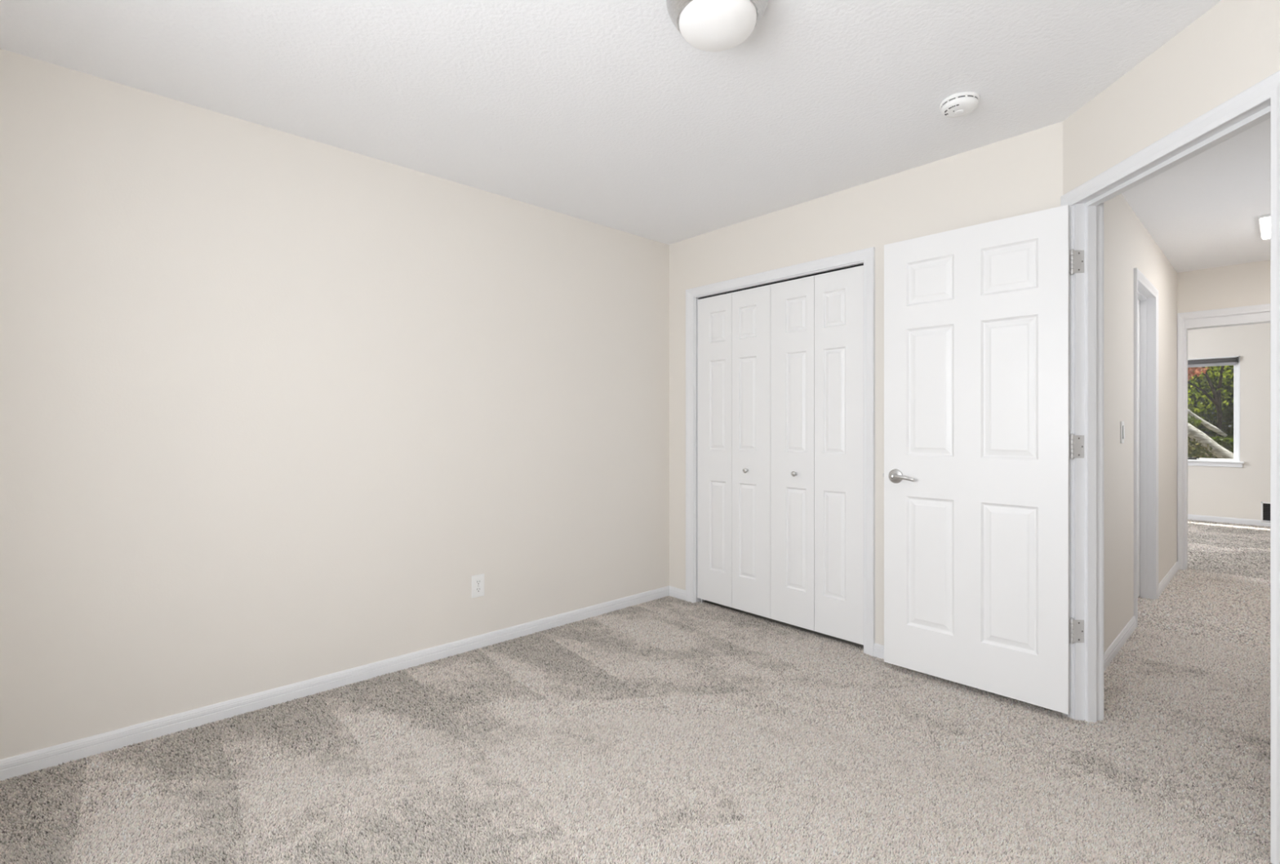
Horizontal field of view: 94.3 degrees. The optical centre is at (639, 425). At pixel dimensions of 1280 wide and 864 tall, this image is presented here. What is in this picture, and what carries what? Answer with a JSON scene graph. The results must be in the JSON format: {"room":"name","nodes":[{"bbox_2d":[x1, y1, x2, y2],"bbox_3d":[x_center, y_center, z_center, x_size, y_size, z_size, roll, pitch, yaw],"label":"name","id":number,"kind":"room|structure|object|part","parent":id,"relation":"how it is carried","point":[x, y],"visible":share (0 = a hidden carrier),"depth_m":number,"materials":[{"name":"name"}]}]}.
{"room":"empty bedroom","nodes":[
{"label":"empty bedroom","id":0,"kind":"room"},
{"bbox_2d":[0,48,668,759],"bbox_3d":[-0.906,-0.034,3.144,4.400,2.414,0.115,0,0,-43],"label":"wall","id":1,"kind":"structure","parent":0,"point":[273,402],"depth_m":2.49,"materials":[{"name":"white paint"}]},
{"bbox_2d":[0,585,668,780],"bbox_3d":[-1.096,1.137,2.882,3.535,0.072,0.012,0,0,-43],"label":"baseboard","id":2,"kind":"structure","parent":1,"relation":"attached to","point":[26,762],"depth_m":2.49,"materials":[{"name":"white paint"}]},
{"bbox_2d":[471,573,484,597],"bbox_3d":[-0.848,0.840,3.112,0.072,0.116,0.009,0,0,-43],"label":"power outlet","id":3,"kind":"object","parent":1,"relation":"attached to","point":[477,580],"visible":1,"depth_m":3.11,"materials":[{"name":"white plastic"}]},
{"bbox_2d":[475,578,481,584],"bbox_3d":[-0.847,0.820,3.111,0.034,0.028,0.004,0,0,-43],"label":"socket","id":4,"kind":"object","parent":3,"relation":"attached to","point":[477,581],"depth_m":3.11,"materials":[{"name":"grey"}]},
{"bbox_2d":[475,586,481,592],"bbox_3d":[-0.847,0.859,3.111,0.034,0.028,0.004,0,0,-43],"label":"socket","id":5,"kind":"object","parent":3,"relation":"attached to","point":[477,588],"depth_m":3.11,"materials":[{"name":"grey plastic"}]},
{"bbox_2d":[0,0,1270,272],"bbox_3d":[2.862,-1.311,3.841,10.885,0.140,4.198,0,0,-43],"label":"ceiling","id":6,"kind":"structure","parent":0,"point":[600,112],"depth_m":2.14,"materials":[{"name":"white paint"}]},
{"bbox_2d":[666,0,768,52],"bbox_3d":[0.224,-1.175,1.716,0.296,0.132,0.296,0,0,-43],"label":"ceiling light","id":7,"kind":"object","parent":6,"relation":"attached to","point":[706,25],"visible":1,"depth_m":1.67,"materials":[{"name":"white glass"}]},
{"bbox_2d":[939,91,979,117],"bbox_3d":[1.222,-1.218,2.274,0.136,0.046,0.136,0,0,-24],"label":"smoke detector","id":8,"kind":"object","parent":6,"relation":"attached to","point":[961,104],"visible":1,"depth_m":2.24,"materials":[{"name":"white plastic"}]},
{"bbox_2d":[1257,213,1270,239],"bbox_3d":[4.043,-1.230,3.537,0.570,0.022,0.490,0,0,-43],"label":"ceiling light","id":9,"kind":"object","parent":6,"relation":"in","point":[1264,220],"visible":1,"depth_m":3.64,"materials":[{"name":"white plastic"}]},
{"bbox_2d":[1260,217,1270,239],"bbox_3d":[4.043,-1.224,3.537,0.552,0.010,0.472,0,0,-43],"label":"diffuser","id":10,"kind":"object","parent":9,"relation":"attached to","point":[1264,221],"depth_m":3.67,"materials":[{"name":"white plastic"}]},
{"bbox_2d":[0,519,1271,863],"bbox_3d":[2.862,1.211,3.841,10.885,0.101,4.198,0,0,-43],"label":"floor","id":11,"kind":"structure","parent":0,"point":[668,729],"depth_m":2.04,"materials":[{"name":"beige carpet"}]},
{"bbox_2d":[668,121,1062,644],"bbox_3d":[1.020,-0.034,3.278,0.115,2.414,2.298,0,0,-43],"label":"wall","id":12,"kind":"structure","parent":0,"point":[1022,174],"depth_m":3.04,"materials":[{"name":"white paint"}]},
{"bbox_2d":[697,284,770,617],"bbox_3d":[0.574,0.173,3.702,0.066,2.001,0.572,0,0,-43],"label":"door","id":13,"kind":"structure","parent":12,"relation":"in","point":[734,328],"depth_m":3.69,"materials":[{"name":"white paint"}]},
{"bbox_3d":[0.488,0.154,3.818,0.034,1.962,0.285,0,0,-43],"label":"panel","id":14,"kind":"part","parent":13,"relation":"part of","materials":[{"name":"white paint"}]},
{"bbox_3d":[0.642,0.272,3.603,0.032,0.030,0.030,0,0,-43],"label":"knob","id":15,"kind":"part","parent":13,"relation":"part of","materials":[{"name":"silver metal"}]},
{"bbox_3d":[0.683,0.154,3.607,0.034,1.962,0.285,0,0,-43],"label":"panel","id":16,"kind":"part","parent":13,"relation":"part of","materials":[{"name":"white paint"}]},
{"bbox_2d":[668,585,884,658],"bbox_3d":[0.959,1.137,3.250,0.012,0.072,2.256,0,0,-43],"label":"baseboard","id":17,"kind":"structure","parent":12,"relation":"attached to","point":[878,649],"depth_m":3.97,"materials":[{"name":"white paint"}]},
{"bbox_2d":[685,246,875,656],"bbox_3d":[0.788,0.136,3.518,0.131,2.075,1.294,0,0,-43],"label":"door frame","id":18,"kind":"structure","parent":12,"relation":"attached to","point":[865,257],"depth_m":3.23,"materials":[{"name":"white paint"}]},
{"bbox_2d":[770,265,863,644],"bbox_3d":[0.963,0.154,3.279,0.066,1.962,0.572,0,0,-43],"label":"door","id":19,"kind":"structure","parent":12,"relation":"in","point":[817,321],"depth_m":3.27,"materials":[{"name":"white paint"}]},
{"bbox_3d":[0.877,0.154,3.396,0.034,1.962,0.285,0,0,-43],"label":"panel","id":20,"kind":"part","parent":19,"relation":"part of","materials":[{"name":"white paint"}]},
{"bbox_3d":[0.871,0.272,3.353,0.032,0.030,0.030,0,0,-43],"label":"knob","id":21,"kind":"part","parent":19,"relation":"part of","materials":[{"name":"silver metal"}]},
{"bbox_3d":[1.072,0.154,3.184,0.034,1.962,0.285,0,0,-43],"label":"panel","id":22,"kind":"part","parent":19,"relation":"part of","materials":[{"name":"white paint"}]},
{"bbox_2d":[1103,193,1177,652],"bbox_3d":[3.103,-0.034,3.743,3.577,2.414,0.115,0,0,-43],"label":"wall","id":23,"kind":"structure","parent":0,"point":[1128,245],"depth_m":3.28,"materials":[{"name":"white paint"}]},
{"bbox_2d":[1120,421,1124,443],"bbox_3d":[2.585,0.036,3.179,0.072,0.116,0.013,0,0,-43],"label":"light switch","id":24,"kind":"object","parent":23,"relation":"attached to","point":[1122,423],"visible":1,"depth_m":3.16,"materials":[{"name":"white plastic"}]},
{"bbox_2d":[1137,299,1139,596],"bbox_3d":[3.116,0.148,3.800,0.731,2.003,0.035,0,0,-43],"label":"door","id":25,"kind":"structure","parent":23,"relation":"in","point":[1138,300],"depth_m":3.99,"materials":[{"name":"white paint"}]},
{"bbox_2d":[1103,560,1178,671],"bbox_3d":[3.115,1.137,3.667,3.432,0.072,0.012,0,0,-43],"label":"baseboard","id":26,"kind":"structure","parent":23,"relation":"attached to","point":[1112,651],"depth_m":3.23,"materials":[{"name":"white paint"}]},
{"bbox_2d":[1133,267,1158,626],"bbox_3d":[3.143,0.131,3.770,0.863,2.085,0.131,0,0,-43],"label":"door frame","id":27,"kind":"structure","parent":23,"relation":"attached to","point":[1144,291],"depth_m":4.00,"materials":[{"name":"white paint"}]},
{"bbox_2d":[1062,0,1279,195],"bbox_3d":[1.751,-0.034,1.716,0.105,2.414,1.505,0,0,2],"label":"wall","id":28,"kind":"structure","parent":0,"point":[1233,46],"depth_m":1.89,"materials":[{"name":"white paint"}]},
{"bbox_2d":[883,204,1084,714],"bbox_3d":[1.443,0.134,2.589,0.784,2.006,0.092,0,0,44],"label":"door","id":29,"kind":"structure","parent":28,"relation":"in","point":[978,453],"depth_m":2.55,"materials":[{"name":"white paint"}]},
{"bbox_3d":[1.197,0.240,2.802,0.051,0.067,0.067,0,0,-44],"label":"handle","id":30,"kind":"part","parent":29,"relation":"part of","materials":[{"name":"silver metal"}]},
{"bbox_3d":[1.216,0.244,2.753,0.014,0.027,0.106,0,0,-42],"label":"lever arm","id":31,"kind":"part","parent":29,"relation":"part of","materials":[{"name":"silver metal"}]},
{"bbox_3d":[1.699,0.814,2.351,0.032,0.090,0.002,0,0,-44],"label":"plate","id":32,"kind":"part","parent":29,"relation":"part of","materials":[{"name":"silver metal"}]},
{"bbox_3d":[1.699,0.084,2.351,0.032,0.090,0.002,0,0,-44],"label":"plate","id":33,"kind":"part","parent":29,"relation":"part of","materials":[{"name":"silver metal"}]},
{"bbox_3d":[1.699,-0.648,2.351,0.032,0.090,0.002,0,0,-44],"label":"plate","id":34,"kind":"part","parent":29,"relation":"part of","materials":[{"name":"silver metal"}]},
{"bbox_3d":[1.738,0.814,2.352,0.040,0.090,0.003,0,0,2],"label":"hinge plate","id":35,"kind":"part","parent":29,"relation":"part of","materials":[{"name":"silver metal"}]},
{"bbox_3d":[1.738,0.084,2.352,0.040,0.090,0.003,0,0,2],"label":"hinge plate","id":36,"kind":"part","parent":29,"relation":"part of","materials":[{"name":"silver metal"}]},
{"bbox_3d":[1.738,-0.648,2.352,0.040,0.090,0.003,0,0,2],"label":"hinge plate","id":37,"kind":"part","parent":29,"relation":"part of","materials":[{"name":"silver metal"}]},
{"bbox_2d":[1060,70,1279,863],"bbox_3d":[1.761,0.116,1.972,0.137,2.115,0.890,0,0,2],"label":"door frame","id":38,"kind":"structure","parent":28,"relation":"attached to","point":[1260,102],"depth_m":2.33,"materials":[{"name":"white paint"}]},
{"bbox_2d":[1177,259,1270,313],"bbox_3d":[4.757,-0.034,4.503,0.115,2.414,1.012,0,0,-43],"label":"wall","id":39,"kind":"structure","parent":0,"point":[1246,284],"depth_m":4.63,"materials":[{"name":"white paint"}]},
{"bbox_2d":[1177,303,1270,569],"bbox_3d":[4.707,0.131,4.545,0.131,2.084,0.879,0,0,-43],"label":"door frame","id":40,"kind":"structure","parent":39,"relation":"attached to","point":[1259,313],"depth_m":4.80,"materials":[{"name":"white paint"}]},
{"bbox_2d":[1187,322,1270,519],"bbox_3d":[6.899,-0.034,7.381,0.150,2.414,3.930,0,0,-43],"label":"wall","id":41,"kind":"structure","parent":0,"point":[1237,492],"depth_m":7.02,"materials":[{"name":"white paint"}]},
{"bbox_2d":[1187,355,1244,467],"bbox_3d":[6.789,-0.163,7.473,0.185,1.322,1.145,0,0,-43],"label":"window","id":42,"kind":"structure","parent":41,"relation":"in","point":[1197,461],"depth_m":7.11,"materials":[{"name":"white plastic"}]},
{"bbox_2d":[1187,356,1238,367],"bbox_3d":[6.744,-0.765,7.432,0.060,0.094,1.051,0,0,-43],"label":"roller blind","id":43,"kind":"object","parent":42,"relation":"attached to","point":[1228,361],"visible":0.42,"depth_m":7.20,"materials":[{"name":"grey fabric"}]},
{"bbox_3d":[6.756,0.438,7.443,0.095,0.020,1.145,0,0,-43],"label":"sill","id":44,"kind":"part","parent":42,"relation":"part of","materials":[{"name":"white paint"}]},
{"bbox_2d":[1187,514,1270,526],"bbox_3d":[6.839,1.137,7.326,0.012,0.072,3.700,0,0,-43],"label":"baseboard","id":45,"kind":"structure","parent":41,"relation":"attached to","point":[1193,517],"depth_m":7.10,"materials":[{"name":"white paint"}]},
{"bbox_2d":[1261,501,1270,523],"bbox_3d":[7.348,1.011,6.774,0.012,0.250,0.370,0,0,-43],"label":"air vent","id":46,"kind":"object","parent":41,"relation":"in","point":[1265,506],"visible":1,"depth_m":6.88,"materials":[{"name":"white"}]},
{"label":"outside","id":47,"kind":"structure","parent":0,"visible":0},
{"bbox_2d":[1187,426,1233,457],"bbox_3d":[10.461,0.106,11.005,10.000,5.599,10.000,0,0,-43],"label":"ground","id":48,"kind":"structure","parent":47,"point":[1205,432],"depth_m":10.56,"materials":[{"name":"soil"}]},
{"bbox_2d":[1187,366,1208,381],"bbox_3d":[8.340,-0.029,9.553,0.470,2.376,1.250,0,0,-43],"label":"tree","id":49,"kind":"object","parent":48,"relation":"on","point":[1197,371],"visible":0.06,"depth_m":9.19,"materials":[{"name":"red plant"}]},
{"bbox_2d":[1187,437,1213,457],"bbox_3d":[8.268,0.755,9.045,0.516,1.158,0.678,0,0,-43],"label":"shrub","id":50,"kind":"object","parent":48,"relation":"on","point":[1190,452],"visible":0.27,"depth_m":8.87,"materials":[{"name":"green plant"}]},
{"bbox_2d":[1187,365,1233,440],"bbox_3d":[10.816,-1.457,11.874,1.449,6.218,5.848,0,0,-43],"label":"shrubbery","id":51,"kind":"object","parent":48,"relation":"on","point":[1228,411],"visible":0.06,"depth_m":11.31,"materials":[{"name":"green plant"}]},
{"bbox_2d":[1187,364,1233,458],"bbox_3d":[9.801,-0.565,10.433,1.141,2.730,2.025,0,0,-43],"label":"tree","id":52,"kind":"object","parent":48,"relation":"on","point":[1217,396],"visible":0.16,"depth_m":10.13,"materials":[{"name":"green plant"}]},
{"bbox_3d":[9.801,-1.052,10.433,1.141,1.757,2.025,0,0,-43],"label":"crown","id":53,"kind":"part","parent":52,"relation":"part of","materials":[{"name":"green plant"}]},
{"bbox_2d":[1187,422,1233,458],"bbox_3d":[8.861,0.205,9.390,0.204,1.347,1.541,0,0,-30],"label":"log","id":54,"kind":"object","parent":48,"relation":"on","point":[1220,452],"visible":0.25,"depth_m":9.27,"materials":[{"name":"beige wood"}]},
{"bbox_2d":[1187,415,1233,457],"bbox_3d":[9.027,0.508,9.590,0.230,1.392,1.164,0,0,-43],"label":"shrub","id":55,"kind":"object","parent":48,"relation":"on","point":[1222,441],"visible":0.23,"depth_m":9.42,"materials":[{"name":"green plant"}]},
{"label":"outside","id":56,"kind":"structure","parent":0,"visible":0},
{"bbox_2d":[1187,408,1227,436],"bbox_3d":[8.956,-0.344,9.875,0.103,1.060,1.183,0,0,-34],"label":"log","id":57,"kind":"object","parent":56,"point":[1213,428],"visible":0.44,"depth_m":9.54,"materials":[{"name":"beige wood"}]}
]}

